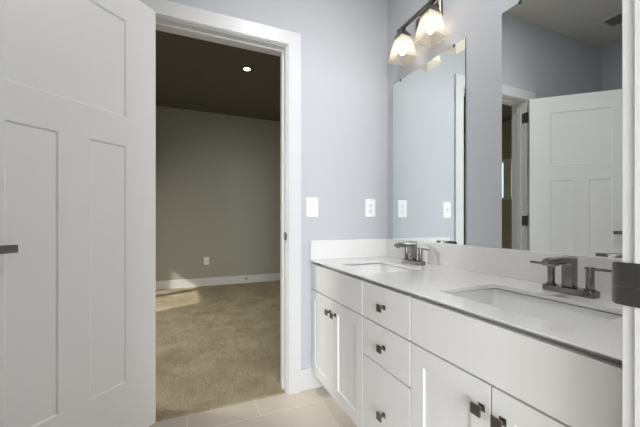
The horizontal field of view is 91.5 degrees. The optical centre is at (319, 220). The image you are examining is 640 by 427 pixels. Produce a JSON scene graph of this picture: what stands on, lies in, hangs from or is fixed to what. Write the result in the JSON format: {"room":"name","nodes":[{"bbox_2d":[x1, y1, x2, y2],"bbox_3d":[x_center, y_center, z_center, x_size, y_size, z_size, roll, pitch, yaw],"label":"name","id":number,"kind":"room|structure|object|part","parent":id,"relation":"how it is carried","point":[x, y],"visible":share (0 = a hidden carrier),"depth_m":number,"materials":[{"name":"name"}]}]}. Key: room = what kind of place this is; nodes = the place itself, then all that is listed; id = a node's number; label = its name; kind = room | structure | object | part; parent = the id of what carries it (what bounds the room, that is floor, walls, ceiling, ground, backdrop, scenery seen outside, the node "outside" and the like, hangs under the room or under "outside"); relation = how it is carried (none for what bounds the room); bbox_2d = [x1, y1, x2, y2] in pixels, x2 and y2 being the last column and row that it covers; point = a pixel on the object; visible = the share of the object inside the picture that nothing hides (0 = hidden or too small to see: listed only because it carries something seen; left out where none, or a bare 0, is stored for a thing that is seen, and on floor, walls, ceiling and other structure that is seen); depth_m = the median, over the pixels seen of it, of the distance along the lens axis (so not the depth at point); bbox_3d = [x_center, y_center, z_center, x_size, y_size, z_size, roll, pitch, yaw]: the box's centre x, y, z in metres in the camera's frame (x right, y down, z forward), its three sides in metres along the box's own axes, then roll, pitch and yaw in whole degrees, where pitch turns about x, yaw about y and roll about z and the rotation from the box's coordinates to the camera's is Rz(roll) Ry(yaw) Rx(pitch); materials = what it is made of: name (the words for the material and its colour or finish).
{"room":"bathroom","nodes":[
{"label":"bathroom","id":0,"kind":"room"},
{"bbox_2d":[156,106,279,280],"bbox_3d":[-2.346,-0.355,4.957,4.800,2.850,0.120,0,0,-23],"label":"wall","id":1,"kind":"structure","parent":0,"point":[218,175],"depth_m":5.16,"materials":[{"name":"beige paint"}]},
{"bbox_2d":[204,257,208,264],"bbox_3d":[-1.855,0.652,5.098,0.081,0.126,0.008,0,0,-23],"label":"wall outlet","id":2,"kind":"object","parent":1,"relation":"attached to","point":[206,259],"visible":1,"depth_m":5.10,"materials":[{"name":"white plastic"}]},
{"bbox_2d":[156,273,279,289],"bbox_3d":[-2.319,0.999,4.895,4.800,0.142,0.014,0,0,-23],"label":"baseboard","id":3,"kind":"structure","parent":1,"relation":"attached to","point":[183,283],"depth_m":5.14,"materials":[{"name":"white paint"}]},
{"bbox_2d":[156,30,279,121],"bbox_3d":[-1.643,-1.830,3.320,4.800,0.100,3.443,0,0,-23],"label":"ceiling","id":4,"kind":"structure","parent":0,"point":[194,74],"depth_m":3.90,"materials":[{"name":"brown paint"}]},
{"bbox_2d":[240,66,253,71],"bbox_3d":[-0.855,-1.778,3.654,0.150,0.004,0.150,0,0,-23],"label":"recessed light","id":5,"kind":"object","parent":4,"relation":"in","point":[246,68],"visible":1,"depth_m":3.65,"materials":[{"name":"white"}]},
{"bbox_2d":[149,280,354,426],"bbox_3d":[-1.303,1.115,2.527,4.800,0.110,5.167,0,0,-23],"label":"floor","id":6,"kind":"structure","parent":0,"point":[218,346],"depth_m":2.30,"materials":[{"name":"beige carpet"}]},
{"bbox_2d":[311,263,401,426],"bbox_3d":[0.324,0.667,1.812,0.616,0.806,0.633,0,0,-23],"label":"base cabinet","id":7,"kind":"object","parent":6,"relation":"on","point":[337,316],"visible":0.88,"depth_m":1.64,"materials":[{"name":"white paint"}]},
{"bbox_3d":[0.013,0.695,1.851,0.019,0.523,0.311,0,0,-23],"label":"cabinet door","id":8,"kind":"part","parent":7,"relation":"part of","materials":[{"name":"white paint"}]},
{"bbox_3d":[0.076,0.349,1.706,0.019,0.156,0.628,0,0,-23],"label":"false drawer","id":9,"kind":"part","parent":7,"relation":"part of","materials":[{"name":"white paint"}]},
{"bbox_3d":[0.138,0.695,1.560,0.019,0.523,0.311,0,0,-23],"label":"cabinet door","id":10,"kind":"part","parent":7,"relation":"part of","materials":[{"name":"white paint"}]},
{"bbox_2d":[363,280,419,426],"bbox_3d":[0.514,0.667,1.370,0.616,0.806,0.327,0,0,-23],"label":"base cabinet","id":11,"kind":"object","parent":6,"relation":"on","point":[387,341],"visible":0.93,"depth_m":1.25,"materials":[{"name":"white paint"}]},
{"bbox_3d":[0.245,0.783,1.251,0.028,0.029,0.029,0,0,-23],"label":"knob","id":12,"kind":"part","parent":11,"relation":"part of","materials":[{"name":"silver metal"}]},
{"bbox_3d":[0.245,0.512,1.251,0.028,0.029,0.029,0,0,-23],"label":"knob","id":13,"kind":"part","parent":11,"relation":"part of","materials":[{"name":"silver metal"}]},
{"bbox_3d":[0.245,0.349,1.251,0.028,0.029,0.029,0,0,-23],"label":"knob","id":14,"kind":"part","parent":11,"relation":"part of","materials":[{"name":"silver metal"}]},
{"bbox_3d":[0.266,0.778,1.263,0.019,0.356,0.322,0,0,-23],"label":"drawer","id":15,"kind":"part","parent":11,"relation":"part of","materials":[{"name":"white paint"}]},
{"bbox_3d":[0.266,0.513,1.263,0.019,0.161,0.322,0,0,-23],"label":"drawer","id":16,"kind":"part","parent":11,"relation":"part of","materials":[{"name":"white paint"}]},
{"bbox_3d":[0.266,0.349,1.263,0.019,0.156,0.322,0,0,-23],"label":"drawer","id":17,"kind":"part","parent":11,"relation":"part of","materials":[{"name":"white paint"}]},
{"bbox_2d":[411,288,621,426],"bbox_3d":[0.705,0.667,0.926,0.616,0.806,0.636,0,0,-23],"label":"base cabinet","id":18,"kind":"object","parent":6,"relation":"on","point":[467,370],"visible":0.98,"depth_m":0.80,"materials":[{"name":"white paint"}]},
{"bbox_3d":[0.393,0.695,0.966,0.019,0.523,0.313,0,0,-23],"label":"cabinet door","id":19,"kind":"part","parent":18,"relation":"part of","materials":[{"name":"white paint"}]},
{"bbox_2d":[309,238,621,360],"bbox_3d":[0.522,0.194,1.372,0.603,0.139,1.603,0,0,-23],"label":"countertop","id":20,"kind":"structure","parent":18,"relation":"on","point":[448,268],"depth_m":1.26,"materials":[{"name":"white stone"}]},
{"bbox_2d":[338,263,410,274],"bbox_3d":[0.318,0.318,1.725,0.343,0.098,0.443,0,0,-23],"label":"undermount sink","id":21,"kind":"object","parent":20,"relation":"in","point":[375,267],"visible":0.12,"depth_m":1.93,"materials":[{"name":"white ceramic"}]},
{"bbox_2d":[394,241,429,265],"bbox_3d":[0.497,0.184,1.795,0.148,0.130,0.262,0,0,-23],"label":"faucet","id":22,"kind":"object","parent":20,"relation":"on","point":[410,247],"visible":1,"depth_m":1.79,"materials":[{"name":"silver metal"}]},
{"bbox_3d":[0.492,0.174,1.792,0.137,0.109,0.036,0,0,-23],"label":"spout","id":23,"kind":"part","parent":22,"relation":"part of","materials":[{"name":"silver metal"}]},
{"bbox_3d":[0.508,0.190,1.894,0.033,0.077,0.088,0,0,-23],"label":"lever handle","id":24,"kind":"part","parent":22,"relation":"part of","materials":[{"name":"silver metal"}]},
{"bbox_3d":[0.542,0.238,1.814,0.050,0.021,0.158,0,0,-23],"label":"plate","id":25,"kind":"part","parent":22,"relation":"part of","materials":[{"name":"silver metal"}]},
{"bbox_3d":[0.577,0.190,1.734,0.033,0.077,0.088,0,0,-23],"label":"lever handle","id":26,"kind":"part","parent":22,"relation":"part of","materials":[{"name":"silver metal"}]},
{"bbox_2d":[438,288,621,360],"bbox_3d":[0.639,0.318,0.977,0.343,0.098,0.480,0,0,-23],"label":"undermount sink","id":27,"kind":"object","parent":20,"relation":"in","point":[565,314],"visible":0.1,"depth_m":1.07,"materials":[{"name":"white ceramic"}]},
{"bbox_2d":[530,255,611,298],"bbox_3d":[0.815,0.184,1.055,0.148,0.130,0.262,0,0,-23],"label":"faucet","id":28,"kind":"object","parent":20,"relation":"on","point":[569,264],"visible":0.98,"depth_m":1.05,"materials":[{"name":"silver metal"}]},
{"bbox_3d":[0.826,0.190,1.154,0.033,0.077,0.088,0,0,-23],"label":"lever handle","id":29,"kind":"part","parent":28,"relation":"part of","materials":[{"name":"silver metal"}]},
{"bbox_3d":[0.810,0.174,1.053,0.137,0.109,0.036,0,0,-23],"label":"spout","id":30,"kind":"part","parent":28,"relation":"part of","materials":[{"name":"silver metal"}]},
{"bbox_3d":[0.860,0.238,1.074,0.050,0.021,0.158,0,0,-23],"label":"plate","id":31,"kind":"part","parent":28,"relation":"part of","materials":[{"name":"silver metal"}]},
{"bbox_3d":[0.894,0.190,0.995,0.033,0.077,0.088,0,0,-23],"label":"lever handle","id":32,"kind":"part","parent":28,"relation":"part of","materials":[{"name":"silver metal"}]},
{"bbox_3d":[0.424,0.502,0.835,0.028,0.029,0.029,0,0,-23],"label":"knob","id":33,"kind":"part","parent":18,"relation":"part of","materials":[{"name":"silver metal"}]},
{"bbox_3d":[0.448,0.504,0.779,0.028,0.029,0.029,0,0,-23],"label":"knob","id":34,"kind":"part","parent":18,"relation":"part of","materials":[{"name":"silver metal"}]},
{"bbox_3d":[0.519,0.695,0.673,0.019,0.523,0.313,0,0,-23],"label":"cabinet door","id":35,"kind":"part","parent":18,"relation":"part of","materials":[{"name":"white paint"}]},
{"bbox_2d":[167,0,387,368],"bbox_3d":[-0.940,-0.370,1.683,4.800,2.881,0.120,0,0,-23],"label":"wall","id":36,"kind":"structure","parent":0,"point":[344,43],"depth_m":2.06,"materials":[{"name":"grey paint"}]},
{"bbox_2d":[0,0,155,426],"bbox_3d":[-1.006,-0.020,1.265,0.147,2.100,0.737,0,0,24],"label":"door","id":37,"kind":"structure","parent":36,"relation":"in","point":[78,77],"depth_m":1.27,"materials":[{"name":"white paint"}]},
{"bbox_3d":[-1.066,0.094,1.009,0.047,0.028,0.122,0,0,24],"label":"lever handle","id":38,"kind":"part","parent":37,"relation":"part of","materials":[{"name":"silver metal"}]},
{"bbox_2d":[139,0,300,394],"bbox_3d":[-0.582,-0.050,1.828,0.948,2.239,0.172,0,0,-23],"label":"door frame","id":39,"kind":"structure","parent":36,"relation":"attached to","point":[171,17],"depth_m":1.93,"materials":[{"name":"white paint"}]},
{"bbox_2d":[301,367,321,390],"bbox_3d":[-0.054,1.002,1.990,0.149,0.135,0.014,0,0,-23],"label":"baseboard","id":40,"kind":"structure","parent":36,"relation":"attached to","point":[309,380],"depth_m":1.98,"materials":[{"name":"white paint"}]},
{"bbox_2d":[306,197,317,216],"bbox_3d":[-0.047,-0.087,1.991,0.081,0.126,0.018,0,0,-23],"label":"light switch","id":41,"kind":"object","parent":36,"relation":"attached to","point":[311,203],"visible":1,"depth_m":1.99,"materials":[{"name":"white plastic"}]},
{"bbox_2d":[365,199,374,216],"bbox_3d":[0.350,-0.089,2.167,0.081,0.126,0.008,0,0,-23],"label":"wall outlet","id":42,"kind":"object","parent":36,"relation":"attached to","point":[369,203],"visible":1,"depth_m":2.16,"materials":[{"name":"white plastic"}]},
{"bbox_2d":[388,0,519,247],"bbox_3d":[0.879,-0.370,1.460,0.120,2.881,1.724,0,0,-23],"label":"wall","id":43,"kind":"structure","parent":0,"point":[479,22],"depth_m":1.55,"materials":[{"name":"grey paint"}]},
{"bbox_2d":[387,0,448,66],"bbox_3d":[0.570,-1.117,1.813,0.168,0.255,0.372,0,0,-23],"label":"vanity light","id":44,"kind":"object","parent":43,"relation":"attached to","point":[431,29],"visible":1,"depth_m":1.75,"materials":[{"name":"white glass"}]},
{"bbox_3d":[0.507,-1.058,1.916,0.134,0.136,0.134,0,0,-23],"label":"lamp shade","id":45,"kind":"part","parent":44,"relation":"part of","materials":[{"name":"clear glass"}]},
{"bbox_3d":[0.601,-1.058,1.697,0.134,0.136,0.134,0,0,-23],"label":"lamp shade","id":46,"kind":"part","parent":44,"relation":"part of","materials":[{"name":"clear glass"}]},
{"bbox_2d":[393,38,465,244],"bbox_3d":[0.627,-0.410,1.881,0.010,1.071,0.608,0,0,-23],"label":"wall mirror","id":47,"kind":"object","parent":43,"relation":"attached to","point":[429,103],"visible":0.98,"depth_m":1.82,"materials":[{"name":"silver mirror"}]},
{"bbox_2d":[387,238,621,295],"bbox_3d":[0.790,0.186,1.487,0.019,0.125,1.603,0,0,-23],"label":"backsplash","id":48,"kind":"structure","parent":43,"relation":"attached to","point":[511,263],"depth_m":1.39,"materials":[{"name":"white stone"}]},
{"bbox_2d":[502,0,621,258],"bbox_3d":[0.945,-0.410,1.138,0.009,1.071,0.606,0,0,-23],"label":"wall mirror","id":49,"kind":"object","parent":43,"relation":"attached to","point":[562,59],"visible":1,"depth_m":1.19,"materials":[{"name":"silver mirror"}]},
{"bbox_3d":[-0.076,-0.370,0.177,5.400,2.881,0.120,0,0,-23],"label":"wall","id":50,"kind":"structure","parent":0,"visible":0},
{"bbox_2d":[612,0,639,426],"bbox_3d":[0.161,-0.051,0.286,0.948,2.243,0.169,0,0,-23],"label":"door frame","id":51,"kind":"structure","parent":50,"relation":"attached to","point":[626,273],"depth_m":0.49,"materials":[{"name":"white paint"}]},
{"bbox_3d":[0.493,0.100,0.477,0.008,0.068,0.082,0,0,-18],"label":"strike plate","id":52,"kind":"part","parent":51,"relation":"part of","materials":[{"name":"metal"}]},
{"bbox_3d":[0.137,-0.051,0.344,0.948,2.243,0.018,0,0,-23],"label":"casing","id":53,"kind":"part","parent":51,"relation":"part of","materials":[{"name":"white paint"}]}
]}

